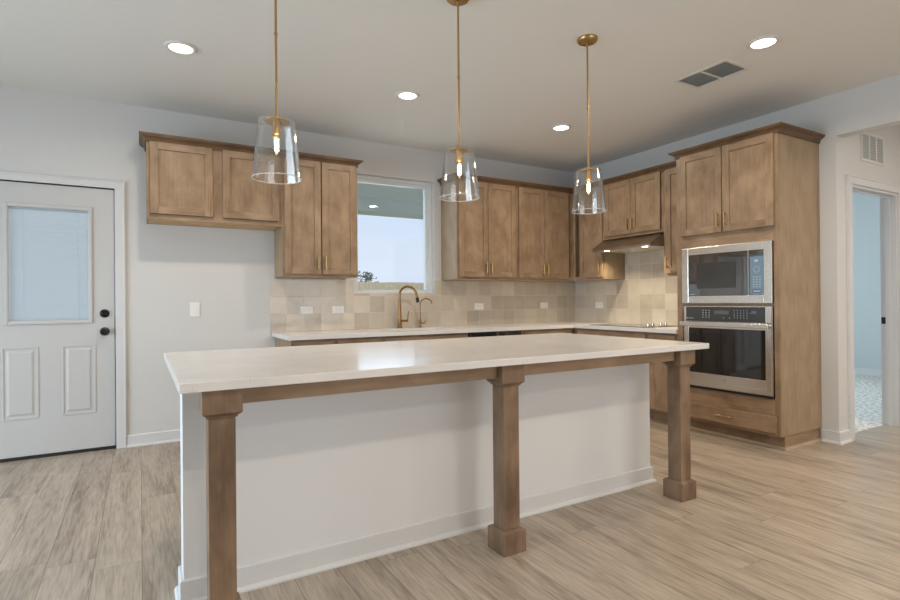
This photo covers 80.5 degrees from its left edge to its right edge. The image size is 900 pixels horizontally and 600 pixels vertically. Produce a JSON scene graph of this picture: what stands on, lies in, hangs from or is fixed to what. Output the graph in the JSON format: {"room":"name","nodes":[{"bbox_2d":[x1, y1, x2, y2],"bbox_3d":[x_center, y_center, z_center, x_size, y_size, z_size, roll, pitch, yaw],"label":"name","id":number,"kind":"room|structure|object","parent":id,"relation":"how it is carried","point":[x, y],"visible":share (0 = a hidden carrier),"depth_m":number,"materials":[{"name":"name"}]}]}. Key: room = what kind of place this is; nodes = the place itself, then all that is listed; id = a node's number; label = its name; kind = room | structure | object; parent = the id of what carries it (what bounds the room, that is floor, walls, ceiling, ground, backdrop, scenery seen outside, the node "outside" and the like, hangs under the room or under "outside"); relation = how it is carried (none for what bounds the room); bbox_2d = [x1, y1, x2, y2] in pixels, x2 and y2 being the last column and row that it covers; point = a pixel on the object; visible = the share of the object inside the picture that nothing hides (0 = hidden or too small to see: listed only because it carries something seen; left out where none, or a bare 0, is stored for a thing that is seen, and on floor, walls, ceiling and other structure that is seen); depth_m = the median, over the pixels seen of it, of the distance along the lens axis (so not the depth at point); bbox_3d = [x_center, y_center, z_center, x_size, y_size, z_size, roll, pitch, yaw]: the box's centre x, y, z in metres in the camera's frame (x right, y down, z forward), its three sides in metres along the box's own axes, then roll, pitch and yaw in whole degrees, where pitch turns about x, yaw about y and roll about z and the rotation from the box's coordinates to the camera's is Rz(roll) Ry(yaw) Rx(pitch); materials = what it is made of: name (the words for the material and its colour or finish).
{"room":"kitchen","nodes":[
{"label":"kitchen","id":0,"kind":"room"},
{"bbox_2d":[0,85,574,440],"bbox_3d":[-1.905,-0.196,4.742,8.190,2.743,0.150,0,0,-30],"label":"wall","id":1,"kind":"structure","parent":0,"point":[169,268],"depth_m":4.42,"materials":[{"name":"grey paint"}]},
{"bbox_2d":[0,171,126,462],"bbox_3d":[-3.039,0.126,4.047,0.977,2.116,0.204,0,0,-30],"label":"door","id":2,"kind":"structure","parent":1,"relation":"in","point":[60,377],"depth_m":4.05,"materials":[{"name":"white paint"}]},
{"bbox_2d":[9,206,87,320],"bbox_3d":[-3.038,-0.263,4.040,0.483,0.849,0.016,0,0,-30],"label":"mini blind","id":3,"kind":"object","parent":2,"relation":"attached to","point":[68,291],"depth_m":4.03,"materials":[{"name":"white plastic"}]},
{"bbox_2d":[127,429,179,447],"bbox_3d":[-2.079,1.129,4.529,1.153,0.095,0.027,0,0,-30],"label":"baseboard","id":4,"kind":"structure","parent":1,"relation":"attached to","point":[135,440],"depth_m":4.33,"materials":[{"name":"white paint"}]},
{"bbox_2d":[190,302,199,316],"bbox_3d":[-2.158,0.085,4.500,0.075,0.118,0.010,0,0,-30],"label":"light switch","id":5,"kind":"object","parent":1,"relation":"attached to","point":[194,307],"visible":1,"depth_m":4.50,"materials":[{"name":"white plastic"}]},
{"bbox_2d":[146,141,281,230],"bbox_3d":[-1.942,-0.925,4.420,1.010,0.610,0.378,0,0,-30],"label":"upper cabinet","id":6,"kind":"object","parent":1,"relation":"attached to","point":[186,185],"visible":1,"depth_m":4.29,"materials":[{"name":"brown wood"}]},
{"bbox_2d":[139,131,362,167],"bbox_3d":[-1.656,-1.238,4.595,1.781,0.060,0.368,0,0,-30],"label":"crown molding","id":7,"kind":"structure","parent":1,"relation":"attached to","point":[143,136],"depth_m":4.36,"materials":[{"name":"brown wood"}]},
{"bbox_2d":[300,306,312,313],"bbox_3d":[-1.337,0.099,4.968,0.118,0.072,0.008,0,0,-30],"label":"wall outlet","id":8,"kind":"object","parent":1,"relation":"attached to","point":[303,309],"visible":1,"depth_m":4.96,"materials":[{"name":"white plastic"}]},
{"bbox_2d":[303,308,310,311],"bbox_3d":[-1.335,0.099,4.965,0.068,0.033,0.002,0,0,-30],"label":"socket","id":9,"kind":"object","parent":8,"relation":"attached to","point":[304,309],"depth_m":4.96,"materials":[{"name":"grey plastic"}]},
{"bbox_2d":[274,158,357,278],"bbox_3d":[-1.213,-0.718,4.844,0.675,1.035,0.378,0,0,-30],"label":"upper cabinet","id":10,"kind":"object","parent":1,"relation":"attached to","point":[317,236],"visible":1,"depth_m":4.70,"materials":[{"name":"brown wood"}]},
{"bbox_2d":[332,306,343,312],"bbox_3d":[-1.075,0.097,5.120,0.118,0.072,0.008,0,0,-30],"label":"wall outlet","id":11,"kind":"object","parent":1,"relation":"attached to","point":[335,309],"visible":1,"depth_m":5.12,"materials":[{"name":"white plastic"}]},
{"bbox_2d":[354,174,434,292],"bbox_3d":[-0.592,-0.639,5.503,0.900,1.221,0.135,0,0,-30],"label":"window","id":12,"kind":"structure","parent":1,"relation":"in","point":[426,187],"depth_m":5.70,"materials":[{"name":"white plastic"}]},
{"bbox_2d":[270,250,677,331],"bbox_3d":[0.453,-0.113,4.918,3.702,0.785,1.920,0,0,-30],"label":"tiled wall","id":13,"kind":"structure","parent":1,"relation":"attached to","point":[645,295],"depth_m":5.70,"materials":[{"name":"beige tile"}]},
{"bbox_2d":[441,179,516,280],"bbox_3d":[0.329,-0.730,5.744,0.765,1.035,0.378,0,0,-30],"label":"upper cabinet","id":14,"kind":"object","parent":1,"relation":"attached to","point":[478,237],"visible":0.99,"depth_m":5.59,"materials":[{"name":"brown wood"}]},
{"bbox_2d":[437,161,675,193],"bbox_3d":[1.034,-1.261,5.300,1.638,0.060,1.860,0,0,-30],"label":"crown molding","id":15,"kind":"structure","parent":14,"relation":"attached to","point":[454,176],"depth_m":5.64,"materials":[{"name":"brown wood"}]},
{"bbox_2d":[475,303,483,309],"bbox_3d":[0.326,0.078,5.937,0.118,0.072,0.008,0,0,-30],"label":"wall outlet","id":16,"kind":"object","parent":1,"relation":"attached to","point":[478,306],"visible":1,"depth_m":5.94,"materials":[{"name":"white plastic"}]},
{"bbox_2d":[504,187,572,281],"bbox_3d":[1.017,-0.735,6.144,0.822,1.035,0.378,0,0,-30],"label":"upper cabinet","id":17,"kind":"object","parent":1,"relation":"attached to","point":[544,226],"visible":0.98,"depth_m":5.99,"materials":[{"name":"brown wood"}]},
{"bbox_2d":[540,302,547,307],"bbox_3d":[1.135,0.072,6.409,0.118,0.072,0.008,0,0,-30],"label":"wall outlet","id":18,"kind":"object","parent":1,"relation":"attached to","point":[542,304],"visible":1,"depth_m":6.41,"materials":[{"name":"white plastic"}]},
{"bbox_2d":[357,183,422,201],"bbox_3d":[1.183,-1.605,8.273,8.400,0.080,2.818,0,0,-30],"label":"ceiling","id":19,"kind":"structure","parent":0,"point":[364,190],"depth_m":7.71,"materials":[{"name":"white paint"}]},
{"bbox_2d":[357,196,422,218],"bbox_3d":[0.576,-1.455,9.317,8.400,0.205,0.400,0,0,-30],"label":"beam","id":20,"kind":"structure","parent":19,"relation":"attached to","point":[371,206],"depth_m":8.26,"materials":[{"name":"white paint"}]},
{"bbox_2d":[0,0,899,171],"bbox_3d":[1.099,-1.661,1.220,9.850,0.120,9.280,0,0,-30],"label":"ceiling","id":21,"kind":"structure","parent":0,"point":[342,65],"depth_m":3.56,"materials":[{"name":"white paint"}]},
{"bbox_2d":[164,40,197,54],"bbox_3d":[-1.677,-1.566,3.316,0.188,0.011,0.188,0,0,-30],"label":"recessed light","id":22,"kind":"object","parent":21,"relation":"in","point":[179,47],"visible":1,"depth_m":3.31,"materials":[{"name":"white plastic"}]},
{"bbox_2d":[169,44,192,52],"bbox_3d":[-1.677,-1.568,3.316,0.134,0.006,0.134,0,0,-30],"label":"diffuser","id":23,"kind":"object","parent":22,"relation":"attached to","point":[175,48],"depth_m":3.32,"materials":[{"name":"white plastic"}]},
{"bbox_2d":[251,0,301,183],"bbox_3d":[-0.759,-1.054,2.320,0.210,1.058,0.210,0,0,-30],"label":"pendant light","id":24,"kind":"object","parent":21,"relation":"hanging from","point":[275,121],"visible":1,"depth_m":2.31,"materials":[{"name":"clear glass"}]},
{"bbox_2d":[271,121,281,151],"bbox_3d":[-0.756,-0.709,2.319,0.044,0.130,0.044,0,0,-30],"label":"bulb","id":25,"kind":"object","parent":24,"relation":"attached to","point":[276,125],"depth_m":2.31,"materials":[{"name":"white glass"}]},
{"bbox_2d":[395,90,419,99],"bbox_3d":[-0.328,-1.577,4.115,0.188,0.011,0.188,0,0,-30],"label":"recessed light","id":26,"kind":"object","parent":21,"relation":"in","point":[404,94],"visible":1,"depth_m":4.10,"materials":[{"name":"white"}]},
{"bbox_2d":[399,93,415,98],"bbox_3d":[-0.328,-1.578,4.115,0.134,0.006,0.134,0,0,-30],"label":"diffuser","id":27,"kind":"object","parent":26,"relation":"attached to","point":[401,95],"depth_m":4.12,"materials":[{"name":"white plastic"}]},
{"bbox_2d":[440,0,479,201],"bbox_3d":[0.046,-1.060,2.789,0.210,1.058,0.210,0,0,-30],"label":"pendant light","id":28,"kind":"object","parent":21,"relation":"hanging from","point":[459,150],"visible":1,"depth_m":2.79,"materials":[{"name":"clear glass"}]},
{"bbox_2d":[455,150,463,175],"bbox_3d":[0.049,-0.715,2.789,0.044,0.130,0.044,0,0,-30],"label":"bulb","id":29,"kind":"object","parent":28,"relation":"attached to","point":[459,153],"depth_m":2.78,"materials":[{"name":"white glass"}]},
{"bbox_2d":[551,124,571,130],"bbox_3d":[1.028,-1.587,4.917,0.188,0.011,0.188,0,0,-30],"label":"recessed light","id":30,"kind":"object","parent":21,"relation":"in","point":[559,127],"visible":1,"depth_m":4.91,"materials":[{"name":"white"}]},
{"bbox_2d":[554,126,568,129],"bbox_3d":[1.028,-1.588,4.917,0.134,0.006,0.134,0,0,-30],"label":"diffuser","id":31,"kind":"object","parent":30,"relation":"attached to","point":[555,127],"depth_m":4.92,"materials":[{"name":"white plastic"}]},
{"bbox_2d":[571,34,606,213],"bbox_3d":[0.844,-1.066,3.255,0.210,1.058,0.210,0,0,-30],"label":"pendant light","id":32,"kind":"object","parent":21,"relation":"hanging from","point":[586,40],"visible":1,"depth_m":3.25,"materials":[{"name":"clear glass"}]},
{"bbox_2d":[585,170,591,191],"bbox_3d":[0.847,-0.721,3.254,0.044,0.130,0.044,0,0,-30],"label":"bulb","id":33,"kind":"object","parent":32,"relation":"attached to","point":[588,176],"depth_m":3.24,"materials":[{"name":"white glass"}]},
{"bbox_2d":[673,59,750,88],"bbox_3d":[1.861,-1.599,3.790,0.286,0.008,0.412,0,0,-30],"label":"ceiling vent","id":34,"kind":"object","parent":21,"relation":"in","point":[726,68],"visible":1,"depth_m":3.77,"materials":[{"name":"white metal"}]},
{"bbox_2d":[746,34,780,49],"bbox_3d":[1.952,-1.598,3.314,0.188,0.011,0.188,0,0,-30],"label":"recessed light","id":35,"kind":"object","parent":21,"relation":"in","point":[766,41],"visible":1,"depth_m":3.31,"materials":[{"name":"white"}]},
{"bbox_2d":[751,38,775,47],"bbox_3d":[1.952,-1.600,3.314,0.134,0.006,0.134,0,0,-30],"label":"diffuser","id":36,"kind":"object","parent":35,"relation":"attached to","point":[760,42],"depth_m":3.31,"materials":[{"name":"white plastic"}]},
{"bbox_2d":[0,374,899,599],"bbox_3d":[2.172,1.194,2.097,12.550,0.120,9.750,0,0,-30],"label":"floor","id":37,"kind":"structure","parent":0,"point":[820,520],"depth_m":2.57,"materials":[{"name":"brown wood"}]},
{"bbox_2d":[275,337,335,346],"bbox_3d":[-1.257,0.751,4.642,0.375,0.836,0.642,0,0,-30],"label":"base cabinet","id":38,"kind":"object","parent":37,"relation":"on","point":[279,342],"visible":0.06,"depth_m":4.43,"materials":[{"name":"brown wood"}]},
{"bbox_2d":[336,336,381,343],"bbox_3d":[-0.913,0.749,4.843,0.417,0.836,0.642,0,0,-30],"label":"base cabinet","id":39,"kind":"object","parent":37,"relation":"on","point":[360,339],"visible":0.06,"depth_m":4.60,"materials":[{"name":"brown wood"}]},
{"bbox_2d":[382,333,467,341],"bbox_3d":[-0.343,0.744,5.176,0.900,0.836,0.642,0,0,-30],"label":"base cabinet","id":40,"kind":"object","parent":37,"relation":"on","point":[449,335],"visible":0.05,"depth_m":4.92,"materials":[{"name":"brown wood"}]},
{"bbox_2d":[174,350,695,599],"bbox_3d":[-0.019,0.727,2.923,2.680,0.856,1.211,0,0,-30],"label":"kitchen island","id":41,"kind":"object","parent":37,"relation":"on","point":[281,483],"visible":0.79,"depth_m":2.42,"materials":[{"name":"white paint"}]},
{"bbox_2d":[164,333,708,393],"bbox_3d":[0.003,0.282,2.933,2.744,0.032,1.252,0,0,-30],"label":"island countertop","id":42,"kind":"structure","parent":41,"relation":"on","point":[211,370],"depth_m":2.49,"materials":[{"name":"white stone"}]},
{"bbox_2d":[468,330,520,336],"bbox_3d":[0.327,0.740,5.563,0.624,0.834,0.648,0,0,-30],"label":"dishwasher","id":43,"kind":"object","parent":37,"relation":"on","point":[516,332],"visible":0.1,"depth_m":5.31,"materials":[{"name":"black metal"}]},
{"bbox_2d":[521,328,573,334],"bbox_3d":[0.917,0.735,5.910,0.730,0.836,0.642,0,0,-30],"label":"base cabinet","id":44,"kind":"object","parent":37,"relation":"on","point":[561,330],"visible":0.08,"depth_m":5.66,"materials":[{"name":"brown wood"}]},
{"bbox_2d":[574,328,654,419],"bbox_3d":[1.846,0.726,5.566,0.632,0.836,0.985,0,0,-30],"label":"base cabinet","id":45,"kind":"object","parent":37,"relation":"on","point":[617,333],"visible":0.03,"depth_m":5.33,"materials":[{"name":"brown wood"}]},
{"bbox_2d":[272,321,677,340],"bbox_3d":[0.459,0.299,4.915,3.680,0.036,1.906,0,0,-30],"label":"countertop","id":46,"kind":"structure","parent":45,"relation":"on","point":[355,333],"depth_m":5.07,"materials":[{"name":"white stone"}]},
{"bbox_2d":[397,285,419,327],"bbox_3d":[-0.421,0.074,5.362,0.232,0.431,0.056,-1,0,5],"label":"kitchen faucet","id":47,"kind":"object","parent":46,"relation":"on","point":[400,320],"visible":0.99,"depth_m":5.36,"materials":[{"name":"gold metal"}]},
{"bbox_2d":[419,298,431,326],"bbox_3d":[-0.253,0.137,5.487,0.148,0.302,0.040,-1,0,5],"label":"filtered water faucet","id":48,"kind":"object","parent":46,"relation":"on","point":[420,322],"visible":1,"depth_m":5.49,"materials":[{"name":"gold metal"}]},
{"bbox_2d":[590,323,677,327],"bbox_3d":[1.900,0.251,5.490,0.500,0.037,0.755,0,0,-30],"label":"cooktop","id":49,"kind":"object","parent":46,"relation":"in","point":[647,325],"visible":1,"depth_m":5.36,"materials":[{"name":"black glass"}]},
{"bbox_2d":[648,332,677,422],"bbox_3d":[2.176,0.722,4.999,0.632,0.836,0.323,0,0,-30],"label":"base cabinet","id":50,"kind":"object","parent":37,"relation":"on","point":[658,388],"visible":0.28,"depth_m":4.90,"materials":[{"name":"brown wood"}]},
{"bbox_2d":[668,122,825,449],"bbox_3d":[2.470,-0.084,4.480,0.658,2.441,0.966,0,0,-30],"label":"tall cabinet","id":51,"kind":"object","parent":37,"relation":"on","point":[762,183],"visible":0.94,"depth_m":4.17,"materials":[{"name":"brown wood"}]},
{"bbox_2d":[679,306,774,398],"bbox_3d":[2.422,0.403,4.435,0.552,0.698,0.757,0,0,-30],"label":"wall oven","id":52,"kind":"object","parent":51,"relation":"in","point":[739,358],"visible":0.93,"depth_m":4.25,"materials":[{"name":"silver metal"}]},
{"bbox_2d":[682,240,773,302],"bbox_3d":[2.404,-0.206,4.431,0.420,0.474,0.768,0,0,-30],"label":"microwave","id":53,"kind":"object","parent":51,"relation":"in","point":[742,272],"visible":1,"depth_m":4.29,"materials":[{"name":"silver metal"}]},
{"bbox_2d":[574,74,899,437],"bbox_3d":[3.880,-0.251,2.832,0.120,2.743,8.980,0,0,-30],"label":"wall","id":54,"kind":"structure","parent":0,"point":[873,106],"depth_m":4.21,"materials":[{"name":"grey paint"}]},
{"bbox_2d":[572,186,624,280],"bbox_3d":[1.679,-0.741,6.096,0.388,1.035,0.484,0,0,-30],"label":"upper cabinet","id":55,"kind":"object","parent":54,"relation":"attached to","point":[588,228],"visible":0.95,"depth_m":5.97,"materials":[{"name":"brown wood"}]},
{"bbox_2d":[595,302,602,307],"bbox_3d":[1.769,0.066,6.308,0.008,0.072,0.118,0,0,-30],"label":"wall outlet","id":56,"kind":"object","parent":54,"relation":"attached to","point":[598,304],"visible":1,"depth_m":6.30,"materials":[{"name":"white plastic"}]},
{"bbox_2d":[604,171,663,239],"bbox_3d":[1.993,-0.958,5.556,0.388,0.608,0.765,0,0,-30],"label":"upper cabinet","id":57,"kind":"object","parent":54,"relation":"attached to","point":[634,206],"visible":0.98,"depth_m":5.43,"materials":[{"name":"brown wood"}]},
{"bbox_2d":[592,233,663,253],"bbox_3d":[1.935,-0.575,5.516,0.510,0.125,0.765,0,0,-30],"label":"range hood","id":58,"kind":"object","parent":57,"relation":"attached to","point":[656,241],"visible":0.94,"depth_m":5.41,"materials":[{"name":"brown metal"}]},
{"bbox_2d":[663,167,676,275],"bbox_3d":[2.275,-0.748,5.075,0.388,1.035,0.343,0,0,-30],"label":"upper cabinet","id":59,"kind":"object","parent":54,"relation":"attached to","point":[669,175],"visible":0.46,"depth_m":5.07,"materials":[{"name":"brown wood"}]},
{"bbox_2d":[853,193,880,369],"bbox_3d":[6.035,-0.259,8.030,0.120,2.743,3.650,0,0,-30],"label":"wall","id":60,"kind":"structure","parent":0,"point":[866,209],"depth_m":7.79,"materials":[{"name":"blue paint"}]},
{"bbox_2d":[854,368,881,376],"bbox_3d":[5.983,1.065,7.990,0.027,0.095,3.410,0,0,-30],"label":"baseboard","id":61,"kind":"structure","parent":60,"relation":"attached to","point":[859,371],"depth_m":7.77,"materials":[{"name":"white paint"}]},
{"bbox_2d":[843,125,899,429],"bbox_3d":[3.823,-0.247,4.697,1.660,2.743,0.120,0,0,-30],"label":"wall","id":62,"kind":"structure","parent":0,"point":[853,164],"depth_m":4.44,"materials":[{"name":"grey paint"}]},
{"bbox_2d":[821,429,852,444],"bbox_3d":[3.082,1.083,4.236,0.192,0.095,0.142,0,0,-30],"label":"baseboard","id":63,"kind":"structure","parent":62,"relation":"attached to","point":[842,437],"depth_m":4.19,"materials":[{"name":"white paint"}]},
{"bbox_2d":[860,132,883,165],"bbox_3d":[3.553,-1.266,4.472,0.410,0.244,0.008,0,0,-30],"label":"air vent","id":64,"kind":"object","parent":62,"relation":"in","point":[872,146],"visible":0.88,"depth_m":4.47,"materials":[{"name":"white metal"}]},
{"bbox_2d":[846,174,899,440],"bbox_3d":[3.603,0.063,4.484,1.007,2.126,0.021,0,0,-30],"label":"trim","id":65,"kind":"structure","parent":62,"relation":"attached to","point":[850,179],"depth_m":4.25,"materials":[{"name":"white paint"}]},
{"bbox_2d":[852,184,898,426],"bbox_3d":[3.567,0.097,4.545,0.851,2.060,0.120,0,0,-30],"label":"door frame","id":66,"kind":"structure","parent":62,"relation":"in","point":[888,200],"depth_m":4.74,"materials":[{"name":"white paint"}]},
{"label":"outside","id":67,"kind":"structure","parent":0,"visible":0},
{"bbox_3d":[-8.551,1.493,34.535,70.000,0.100,51.700,0,0,-30],"label":"lawn","id":68,"kind":"structure","parent":67,"visible":0},
{"bbox_2d":[358,270,377,289],"bbox_3d":[-4.005,0.031,24.214,1.091,2.702,1.974,0,0,-30],"label":"young tree","id":69,"kind":"object","parent":68,"relation":"on","point":[367,274],"visible":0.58,"depth_m":23.79,"materials":[{"name":"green plant"}]},
{"bbox_2d":[358,282,423,289],"bbox_3d":[-0.557,0.314,22.904,12.108,2.072,0.164,0,0,-30],"label":"wooden fence","id":70,"kind":"object","parent":68,"relation":"on","point":[361,285],"visible":0.04,"depth_m":21.67,"materials":[{"name":"brown wood"}]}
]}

